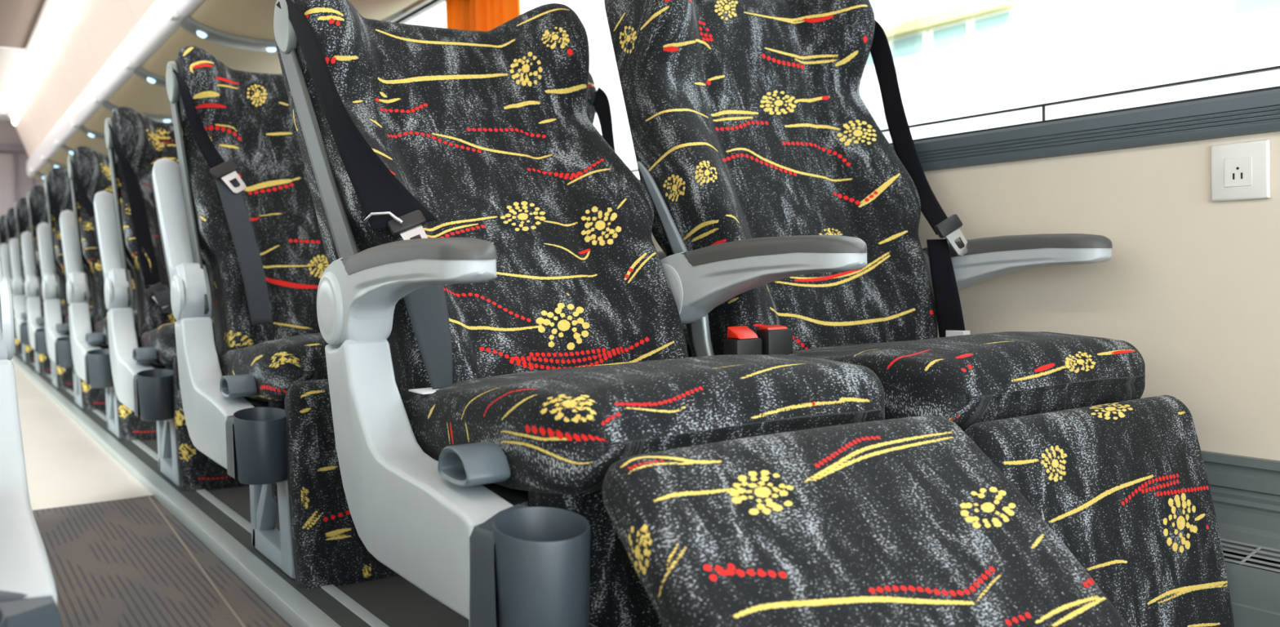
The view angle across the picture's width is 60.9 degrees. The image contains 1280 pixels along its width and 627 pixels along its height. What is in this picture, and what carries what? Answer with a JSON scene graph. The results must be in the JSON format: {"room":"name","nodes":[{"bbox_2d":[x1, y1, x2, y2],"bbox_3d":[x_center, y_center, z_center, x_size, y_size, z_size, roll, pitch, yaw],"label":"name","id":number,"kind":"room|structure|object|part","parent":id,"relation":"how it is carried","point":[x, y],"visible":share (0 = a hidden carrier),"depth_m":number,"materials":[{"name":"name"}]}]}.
{"room":"vehicle interior","nodes":[
{"label":"vehicle interior","id":0,"kind":"room"},
{"bbox_2d":[0,120,44,199],"bbox_3d":[-5.465,-0.656,8.736,2.600,1.920,0.060,-3,3,-33],"label":"wall","id":1,"kind":"structure","parent":0,"point":[9,134],"depth_m":8.93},
{"bbox_2d":[0,143,35,216],"bbox_3d":[-5.242,-0.555,8.814,1.050,1.640,0.060,-3,3,-33],"label":"door","id":2,"kind":"structure","parent":1,"relation":"in","point":[8,177],"depth_m":8.86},
{"bbox_3d":[-5.093,-0.523,8.924,0.015,1.560,0.040,-3,3,-33],"label":"frame","id":3,"kind":"part","parent":2,"relation":"part of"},
{"bbox_3d":[-4.985,-0.529,8.995,0.015,1.560,0.040,-3,3,-33],"label":"frame","id":4,"kind":"part","parent":2,"relation":"part of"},
{"bbox_2d":[0,4,56,120],"bbox_3d":[-2.188,-1.448,3.651,2.600,0.060,12.200,-3,3,-33],"label":"ceiling","id":5,"kind":"structure","parent":0,"point":[13,64],"depth_m":6.87,"materials":[{"name":"white plastic"}]},
{"bbox_2d":[0,0,57,53],"bbox_3d":[-2.731,-1.426,4.510,0.630,0.030,3.510,-3,3,-33],"label":"ceiling hatch","id":6,"kind":"object","parent":5,"relation":"attached to","point":[23,23],"visible":1,"depth_m":5.45,"materials":[{"name":"plastic"}]},
{"bbox_3d":[-3.681,-1.470,5.955,0.524,0.022,0.050,-3,3,-33],"label":"frame","id":7,"kind":"part","parent":6,"relation":"part of","materials":[{"name":"white plastic"}]},
{"bbox_3d":[-2.486,-1.441,4.670,0.043,0.026,3.510,-3,3,-33],"label":"frame","id":8,"kind":"part","parent":6,"relation":"part of","materials":[{"name":"white plastic"}]},
{"bbox_2d":[5,0,84,124],"bbox_3d":[-1.728,-1.384,3.655,0.092,0.089,11.700,-3,3,-33],"label":"ceiling light","id":9,"kind":"object","parent":5,"relation":"attached to","point":[64,11],"visible":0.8,"depth_m":6.03,"materials":[{"name":"white plastic"}]},
{"bbox_2d":[13,364,468,626],"bbox_3d":[-1.704,0.375,4.017,1.392,0.027,12.200,-3,3,-33],"label":"floor","id":10,"kind":"structure","parent":0,"point":[117,562],"depth_m":2.03,"materials":[{"name":"carpet"}]},
{"bbox_2d":[0,214,22,355],"bbox_3d":[-4.245,-0.204,7.668,0.509,1.009,0.816,-3,3,-33],"label":"seat","id":11,"kind":"object","parent":10,"relation":"on","point":[3,237],"visible":0.02,"depth_m":7.71,"materials":[{"name":"plastic"}]},
{"bbox_3d":[-4.343,-0.374,7.854,0.454,0.726,0.166,-3,-18,-33],"label":"backrest","id":12,"kind":"part","parent":11,"relation":"part of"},
{"bbox_2d":[0,207,35,364],"bbox_3d":[-3.728,-0.181,6.878,0.509,1.006,0.827,-3,3,-33],"label":"seat","id":13,"kind":"object","parent":10,"relation":"on","point":[28,352],"visible":0.11,"depth_m":6.94,"materials":[{"name":"plastic"}]},
{"bbox_3d":[-4.032,-0.292,6.931,0.054,0.414,0.107,-3,-29,-33],"label":"armrest","id":14,"kind":"part","parent":13,"relation":"part of","materials":[{"name":"grey plastic"}]},
{"bbox_3d":[-3.826,-0.350,7.064,0.454,0.726,0.166,-3,-19,-33],"label":"backrest","id":15,"kind":"part","parent":13,"relation":"part of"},
{"bbox_3d":[-3.736,0.163,6.627,0.040,0.260,0.270,-3,3,-33],"label":"leg frame","id":16,"kind":"part","parent":13,"relation":"part of","materials":[{"name":"grey metal"}]},
{"bbox_2d":[8,197,51,374],"bbox_3d":[-3.205,-0.161,6.078,0.509,1.009,0.816,-3,3,-33],"label":"seat","id":17,"kind":"object","parent":10,"relation":"on","point":[42,362],"visible":0.18,"depth_m":6.04,"materials":[{"name":"plastic"}]},
{"bbox_3d":[-3.512,-0.271,6.136,0.054,0.414,0.107,-3,-29,-33],"label":"armrest","id":18,"kind":"part","parent":17,"relation":"part of","materials":[{"name":"grey plastic"}]},
{"bbox_3d":[-3.280,0.014,5.816,0.045,0.036,0.074,-3,3,-33],"label":"recline lever","id":19,"kind":"part","parent":17,"relation":"part of","materials":[{"name":"plastic"}]},
{"bbox_3d":[-3.303,-0.330,6.264,0.454,0.726,0.166,-3,-18,-33],"label":"backrest","id":20,"kind":"part","parent":17,"relation":"part of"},
{"bbox_3d":[-3.216,0.185,5.832,0.040,0.260,0.270,-3,3,-33],"label":"leg frame","id":21,"kind":"part","parent":17,"relation":"part of","materials":[{"name":"grey metal"}]},
{"bbox_2d":[40,300,44,311],"bbox_3d":[-3.128,-0.023,6.017,0.425,0.124,0.446,-3,3,-33],"label":"seat cushion","id":22,"kind":"object","parent":17,"relation":"on","point":[42,301],"depth_m":5.75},
{"bbox_2d":[21,185,73,390],"bbox_3d":[-2.688,-0.138,5.288,0.509,1.006,0.827,-3,3,-33],"label":"seat","id":23,"kind":"object","parent":10,"relation":"on","point":[62,379],"visible":0.2,"depth_m":5.26,"materials":[{"name":"plastic"}]},
{"bbox_3d":[-2.992,-0.249,5.342,0.054,0.414,0.107,-3,-29,-33],"label":"armrest","id":24,"kind":"part","parent":23,"relation":"part of","materials":[{"name":"grey plastic"}]},
{"bbox_3d":[-2.760,0.035,5.021,0.045,0.036,0.074,-3,3,-33],"label":"recline lever","id":25,"kind":"part","parent":23,"relation":"part of","materials":[{"name":"plastic"}]},
{"bbox_3d":[-2.786,-0.307,5.474,0.454,0.726,0.166,-3,-19,-33],"label":"backrest","id":26,"kind":"part","parent":23,"relation":"part of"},
{"bbox_3d":[-2.697,0.206,5.037,0.040,0.260,0.270,-3,3,-33],"label":"leg frame","id":27,"kind":"part","parent":23,"relation":"part of","materials":[{"name":"grey metal"}]},
{"bbox_2d":[43,302,65,316],"bbox_3d":[-2.608,-0.002,5.222,0.425,0.124,0.446,-3,3,-33],"label":"seat cushion","id":28,"kind":"object","parent":23,"relation":"on","point":[62,304],"depth_m":4.96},
{"bbox_2d":[36,167,106,410],"bbox_3d":[-2.165,-0.117,4.489,0.509,1.009,0.816,-3,3,-33],"label":"seat","id":29,"kind":"object","parent":10,"relation":"on","point":[57,185],"visible":0.23,"depth_m":4.46,"materials":[{"name":"plastic"}]},
{"bbox_3d":[-2.472,-0.227,4.547,0.054,0.414,0.107,-3,-29,-33],"label":"armrest","id":30,"kind":"part","parent":29,"relation":"part of","materials":[{"name":"grey plastic"}]},
{"bbox_3d":[-2.240,0.057,4.226,0.045,0.036,0.074,-3,3,-33],"label":"recline lever","id":31,"kind":"part","parent":29,"relation":"part of","materials":[{"name":"plastic"}]},
{"bbox_3d":[-2.263,-0.287,4.675,0.454,0.726,0.166,-3,-18,-33],"label":"backrest","id":32,"kind":"part","parent":29,"relation":"part of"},
{"bbox_3d":[-2.177,0.228,4.242,0.040,0.260,0.270,-3,3,-33],"label":"leg frame","id":33,"kind":"part","parent":29,"relation":"part of","materials":[{"name":"grey metal"}]},
{"bbox_2d":[63,306,94,334],"bbox_3d":[-2.088,0.020,4.427,0.425,0.124,0.446,-3,3,-33],"label":"seat cushion","id":34,"kind":"object","parent":29,"relation":"on","point":[66,320],"depth_m":4.22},
{"bbox_2d":[59,146,157,441],"bbox_3d":[-1.651,-0.093,3.703,0.509,1.002,0.838,-3,3,-33],"label":"seat","id":35,"kind":"object","parent":10,"relation":"on","point":[88,169],"visible":0.3,"depth_m":3.67,"materials":[{"name":"plastic"}]},
{"bbox_3d":[-1.952,-0.206,3.752,0.054,0.414,0.107,-3,-29,-33],"label":"armrest","id":36,"kind":"part","parent":35,"relation":"part of","materials":[{"name":"grey plastic"}]},
{"bbox_3d":[-1.720,0.079,3.431,0.045,0.036,0.074,-3,3,-33],"label":"recline lever","id":37,"kind":"part","parent":35,"relation":"part of","materials":[{"name":"plastic"}]},
{"bbox_3d":[-1.749,-0.262,3.890,0.454,0.726,0.166,-3,-20,-33],"label":"backrest","id":38,"kind":"part","parent":35,"relation":"part of","materials":[{"name":"black fabric"}]},
{"bbox_3d":[-1.657,0.250,3.447,0.040,0.260,0.270,-3,3,-33],"label":"leg frame","id":39,"kind":"part","parent":35,"relation":"part of","materials":[{"name":"grey metal"}]},
{"bbox_2d":[93,311,139,346],"bbox_3d":[-1.568,0.042,3.632,0.425,0.124,0.446,-3,3,-33],"label":"seat cushion","id":40,"kind":"object","parent":35,"relation":"on","point":[100,326],"depth_m":3.44,"materials":[{"name":"black fabric"}]},
{"bbox_2d":[93,106,249,491],"bbox_3d":[-1.125,-0.074,2.899,0.509,1.009,0.816,-3,3,-33],"label":"seat","id":41,"kind":"object","parent":10,"relation":"on","point":[144,366],"visible":0.3,"depth_m":2.87,"materials":[{"name":"plastic"}]},
{"bbox_3d":[-1.433,-0.184,2.957,0.054,0.414,0.107,-3,-29,-33],"label":"armrest","id":42,"kind":"part","parent":41,"relation":"part of","materials":[{"name":"grey plastic"}]},
{"bbox_3d":[-1.200,0.100,2.636,0.045,0.036,0.074,-3,3,-33],"label":"recline lever","id":43,"kind":"part","parent":41,"relation":"part of","materials":[{"name":"plastic"}]},
{"bbox_3d":[-1.263,-0.037,2.868,0.047,0.052,0.003,-3,-18,-33],"label":"latch plate","id":44,"kind":"part","parent":41,"relation":"part of","materials":[{"name":"silver metal"}]},
{"bbox_3d":[-1.223,-0.243,3.085,0.454,0.726,0.166,-3,-18,-33],"label":"backrest","id":45,"kind":"part","parent":41,"relation":"part of","materials":[{"name":"black fabric"}]},
{"bbox_3d":[-1.137,0.272,2.653,0.040,0.260,0.270,-3,3,-33],"label":"leg frame","id":46,"kind":"part","parent":41,"relation":"part of","materials":[{"name":"grey metal"}]},
{"bbox_2d":[137,317,216,366],"bbox_3d":[-1.048,0.064,2.838,0.425,0.124,0.446,-3,3,-33],"label":"seat cushion","id":47,"kind":"object","parent":41,"relation":"on","point":[157,334],"depth_m":2.63,"materials":[{"name":"black fabric"}]},
{"bbox_2d":[146,494,246,626],"bbox_3d":[-0.602,0.459,1.633,0.007,0.002,2.202,-3,3,-31],"label":"binding","id":48,"kind":"object","parent":10,"relation":"on","point":[180,539],"visible":1,"depth_m":1.93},
{"bbox_2d":[10,353,389,626],"bbox_3d":[-1.914,0.386,3.821,0.090,0.030,12.100,-3,3,-33],"label":"rail","id":49,"kind":"object","parent":10,"relation":"on","point":[226,533],"visible":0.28,"depth_m":2.10,"materials":[{"name":"silver metal"}]},
{"bbox_2d":[273,0,1128,626],"bbox_3d":[-0.060,-0.024,1.275,0.525,0.917,1.158,-3,3,-33],"label":"seat","id":50,"kind":"object","parent":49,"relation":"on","point":[526,430],"visible":1,"depth_m":1.09,"materials":[{"name":"patterned fabric"},{"name":"light grey plastic"},{"name":"slate plastic"}]},
{"bbox_3d":[-0.258,-0.009,1.172,0.054,0.107,0.414,-3,3,-33],"label":"armrest","id":51,"kind":"part","parent":50,"relation":"part of","materials":[{"name":"grey plastic"}]},
{"bbox_3d":[-0.270,-0.088,1.309,0.032,0.041,0.014,-3,-30,-33],"label":"latch plate","id":52,"kind":"part","parent":50,"relation":"part of","materials":[{"name":"metal"}]},
{"bbox_3d":[-0.160,0.144,1.047,0.045,0.036,0.074,-3,3,-33],"label":"recline lever","id":53,"kind":"part","parent":50,"relation":"part of","materials":[{"name":"plastic"}]},
{"bbox_3d":[-0.219,-0.175,1.554,0.454,0.726,0.166,-3,-30,-33],"label":"backrest","id":54,"kind":"part","parent":50,"relation":"part of","materials":[{"name":"black fabric"}]},
{"bbox_3d":[-0.097,0.315,1.063,0.040,0.260,0.270,-3,3,-33],"label":"leg frame","id":55,"kind":"part","parent":50,"relation":"part of","materials":[{"name":"grey metal"}]},
{"bbox_2d":[400,354,884,493],"bbox_3d":[-0.008,0.107,1.248,0.425,0.124,0.446,-3,3,-33],"label":"seat cushion","id":56,"kind":"object","parent":50,"relation":"on","point":[554,424],"depth_m":1.07,"materials":[{"name":"black fabric"}]},
{"bbox_2d":[151,45,399,588],"bbox_3d":[-0.608,-0.051,2.109,0.509,1.006,0.827,-3,3,-33],"label":"seat","id":57,"kind":"object","parent":10,"relation":"on","point":[242,243],"visible":0.4,"depth_m":2.08,"materials":[{"name":"patterned fabric"},{"name":"light grey plastic"},{"name":"slate plastic"}]},
{"bbox_3d":[-0.912,-0.162,2.163,0.054,0.414,0.107,-3,-29,-33],"label":"armrest","id":58,"kind":"part","parent":57,"relation":"part of","materials":[{"name":"grey plastic"}]},
{"bbox_3d":[-0.803,-0.260,2.146,0.047,0.052,0.003,-3,-19,-33],"label":"latch plate","id":59,"kind":"part","parent":57,"relation":"part of","materials":[{"name":"silver metal"}]},
{"bbox_3d":[-0.680,0.122,1.842,0.045,0.036,0.074,-3,3,-33],"label":"recline lever","id":60,"kind":"part","parent":57,"relation":"part of","materials":[{"name":"plastic"}]},
{"bbox_3d":[-0.706,-0.220,2.295,0.454,0.726,0.166,-3,-19,-33],"label":"backrest","id":61,"kind":"part","parent":57,"relation":"part of","materials":[{"name":"black fabric"}]},
{"bbox_3d":[-0.617,0.293,1.858,0.040,0.260,0.270,-3,3,-33],"label":"leg frame","id":62,"kind":"part","parent":57,"relation":"part of","materials":[{"name":"grey metal"}]},
{"bbox_2d":[218,332,328,401],"bbox_3d":[-0.528,0.085,2.043,0.425,0.124,0.446,-3,3,-33],"label":"seat cushion","id":63,"kind":"object","parent":57,"relation":"on","point":[272,362],"depth_m":1.81,"materials":[{"name":"black fabric"}]},
{"bbox_2d":[586,71,692,357],"bbox_3d":[-0.176,-0.074,2.356,0.535,1.038,0.746,-3,3,-33],"label":"belt","id":64,"kind":"object","parent":10,"relation":"on","point":[597,101],"visible":0.02,"depth_m":2.60,"materials":[{"name":"fabric"}]},
{"bbox_3d":[-0.284,-0.249,2.526,0.454,0.726,0.166,-3,-13,-33],"label":"backrest","id":65,"kind":"part","parent":64,"relation":"part of","materials":[{"name":"black fabric"}]},
{"bbox_2d":[681,324,692,357],"bbox_3d":[-0.126,0.064,2.305,0.425,0.124,0.446,-3,3,-33],"label":"seat cushion","id":66,"kind":"object","parent":64,"relation":"on","point":[690,355],"depth_m":2.19,"materials":[{"name":"black fabric"}]},
{"bbox_2d":[604,0,1234,626],"bbox_3d":[0.347,-0.052,1.557,0.535,1.026,0.811,-3,3,-33],"label":"seat","id":67,"kind":"object","parent":10,"relation":"on","point":[786,220],"visible":0.84,"depth_m":1.59,"materials":[{"name":"black fabric"}]},
{"bbox_3d":[0.143,-0.033,1.434,0.054,0.103,0.414,-3,3,-33],"label":"armrest","id":68,"kind":"part","parent":67,"relation":"part of","materials":[{"name":"grey plastic"}]},
{"bbox_3d":[0.228,-0.225,1.743,0.454,0.726,0.166,-3,-15,-33],"label":"backrest","id":69,"kind":"part","parent":67,"relation":"part of","materials":[{"name":"black fabric"}]},
{"bbox_3d":[0.493,-0.112,1.692,0.040,0.047,0.011,-3,-15,-33],"label":"latch plate","id":70,"kind":"part","parent":67,"relation":"part of","materials":[{"name":"metal"}]},
{"bbox_2d":[787,331,1145,431],"bbox_3d":[0.394,0.086,1.510,0.425,0.124,0.446,-3,3,-33],"label":"seat cushion","id":71,"kind":"object","parent":67,"relation":"on","point":[962,378],"depth_m":1.31,"materials":[{"name":"black fabric"}]},
{"bbox_3d":[0.543,-0.054,1.695,0.054,0.103,0.414,-3,3,-33],"label":"armrest","id":72,"kind":"part","parent":67,"relation":"part of","materials":[{"name":"grey plastic"}]},
{"bbox_2d":[387,0,1279,559],"bbox_3d":[-1.121,-0.644,4.371,0.060,2.060,12.200,-3,3,-33],"label":"wall","id":73,"kind":"structure","parent":0,"point":[1191,281],"depth_m":1.53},
{"bbox_2d":[14,0,418,182],"bbox_3d":[-1.367,-1.126,3.898,0.822,0.484,11.700,-3,3,-33],"label":"luggage rack","id":74,"kind":"object","parent":73,"relation":"attached to","point":[113,54],"visible":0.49,"depth_m":4.51,"materials":[{"name":"beige plastic"}]},
{"bbox_3d":[-4.579,-1.341,8.150,0.111,0.265,1.052,-3,3,-33],"label":"bin door","id":75,"kind":"part","parent":74,"relation":"part of","materials":[{"name":"white plastic"}]},
{"bbox_3d":[-3.999,-1.317,7.263,0.111,0.265,1.052,-3,3,-33],"label":"bin door","id":76,"kind":"part","parent":74,"relation":"part of","materials":[{"name":"white plastic"}]},
{"bbox_3d":[-3.419,-1.292,6.377,0.111,0.265,1.052,-3,3,-33],"label":"bin door","id":77,"kind":"part","parent":74,"relation":"part of","materials":[{"name":"white plastic"}]},
{"bbox_3d":[-2.838,-1.268,5.490,0.111,0.265,1.052,-3,3,-33],"label":"bin door","id":78,"kind":"part","parent":74,"relation":"part of","materials":[{"name":"white plastic"}]},
{"bbox_3d":[-2.258,-1.244,4.603,0.111,0.265,1.052,-3,3,-33],"label":"bin door","id":79,"kind":"part","parent":74,"relation":"part of","materials":[{"name":"white plastic"}]},
{"bbox_3d":[-1.678,-1.220,3.716,0.111,0.265,1.052,-3,3,-33],"label":"bin door","id":80,"kind":"part","parent":74,"relation":"part of","materials":[{"name":"white plastic"}]},
{"bbox_2d":[146,77,155,83],"bbox_3d":[-1.935,-0.923,4.309,0.030,0.022,0.034,-3,3,-33],"label":"light","id":81,"kind":"object","parent":74,"relation":"attached to","point":[151,80],"depth_m":4.30,"materials":[{"name":"white glass"}]},
{"bbox_2d":[196,31,207,38],"bbox_3d":[-1.415,-0.901,3.514,0.030,0.022,0.034,-3,3,-33],"label":"light","id":82,"kind":"object","parent":74,"relation":"attached to","point":[202,34],"depth_m":3.50,"materials":[{"name":"white glass"}]},
{"bbox_2d":[266,48,275,52],"bbox_3d":[-1.232,-0.880,3.634,0.034,0.011,0.034,-3,3,-33],"label":"light","id":83,"kind":"object","parent":74,"relation":"attached to","point":[270,50],"depth_m":3.63,"materials":[{"name":"white glass"}]},
{"bbox_2d":[444,0,520,31],"bbox_3d":[-0.465,-0.691,3.221,0.042,0.602,0.520,-3,3,-33],"label":"curtain","id":84,"kind":"object","parent":74,"relation":"hanging from","point":[462,15],"visible":0.12,"depth_m":3.19,"materials":[{"name":"fabric"}]},
{"bbox_2d":[640,88,1279,182],"bbox_3d":[-1.123,-0.342,4.378,0.064,0.056,12.200,-3,3,-33],"label":"trim","id":85,"kind":"structure","parent":73,"relation":"attached to","point":[1254,113],"depth_m":1.56,"materials":[{"name":"dark grey plastic"}]},
{"bbox_2d":[1200,450,1279,626],"bbox_3d":[-1.269,0.217,4.537,0.082,0.222,11.400,-3,3,-33],"label":"vent panel","id":86,"kind":"object","parent":73,"relation":"attached to","point":[1245,491],"visible":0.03,"depth_m":1.41,"materials":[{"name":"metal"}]},
{"bbox_2d":[1220,537,1279,572],"bbox_3d":[0.749,0.306,1.437,0.053,0.016,4.000,-3,3,-33],"label":"grille","id":87,"kind":"object","parent":86,"relation":"attached to","point":[1251,553],"depth_m":1.39,"materials":[{"name":"metal"}]},
{"bbox_3d":[-1.267,0.279,4.540,0.082,0.098,11.400,-3,3,-33],"label":"casing","id":88,"kind":"part","parent":86,"relation":"part of","materials":[{"name":"grey metal"}]},
{"bbox_2d":[1210,139,1270,201],"bbox_3d":[0.785,-0.186,1.425,0.010,0.076,0.076,-3,3,-33],"label":"power socket","id":89,"kind":"object","parent":73,"relation":"attached to","point":[1240,171],"visible":1,"depth_m":1.42,"materials":[{"name":"white plastic"}]},
{"bbox_3d":[-2.721,0.428,3.354,1.038,0.027,12.200,-3,3,-33],"label":"floor","id":90,"kind":"structure","parent":0,"visible":0},
{"bbox_2d":[0,260,60,626],"bbox_3d":[-0.782,0.007,0.861,0.509,1.006,0.827,-3,3,-33],"label":"seat","id":91,"kind":"object","parent":90,"relation":"on","point":[28,590],"visible":1,"depth_m":0.90,"materials":[{"name":"plastic"}]},
{"bbox_3d":[-0.718,-0.123,1.155,0.054,0.414,0.107,-3,-29,-33],"label":"armrest","id":92,"kind":"part","parent":91,"relation":"part of","materials":[{"name":"grey plastic"}]},
{"label":"outside","id":93,"kind":"structure","parent":0,"visible":0},
{"bbox_3d":[1.487,0.762,22.372,54.000,0.050,57.000,-3,3,-33],"label":"ground","id":94,"kind":"structure","parent":93,"visible":0},
{"bbox_2d":[393,0,1279,181],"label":"window","id":95,"kind":"structure","parent":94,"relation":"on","point":[949,56],"depth_m":14.57,"materials":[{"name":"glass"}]}
]}

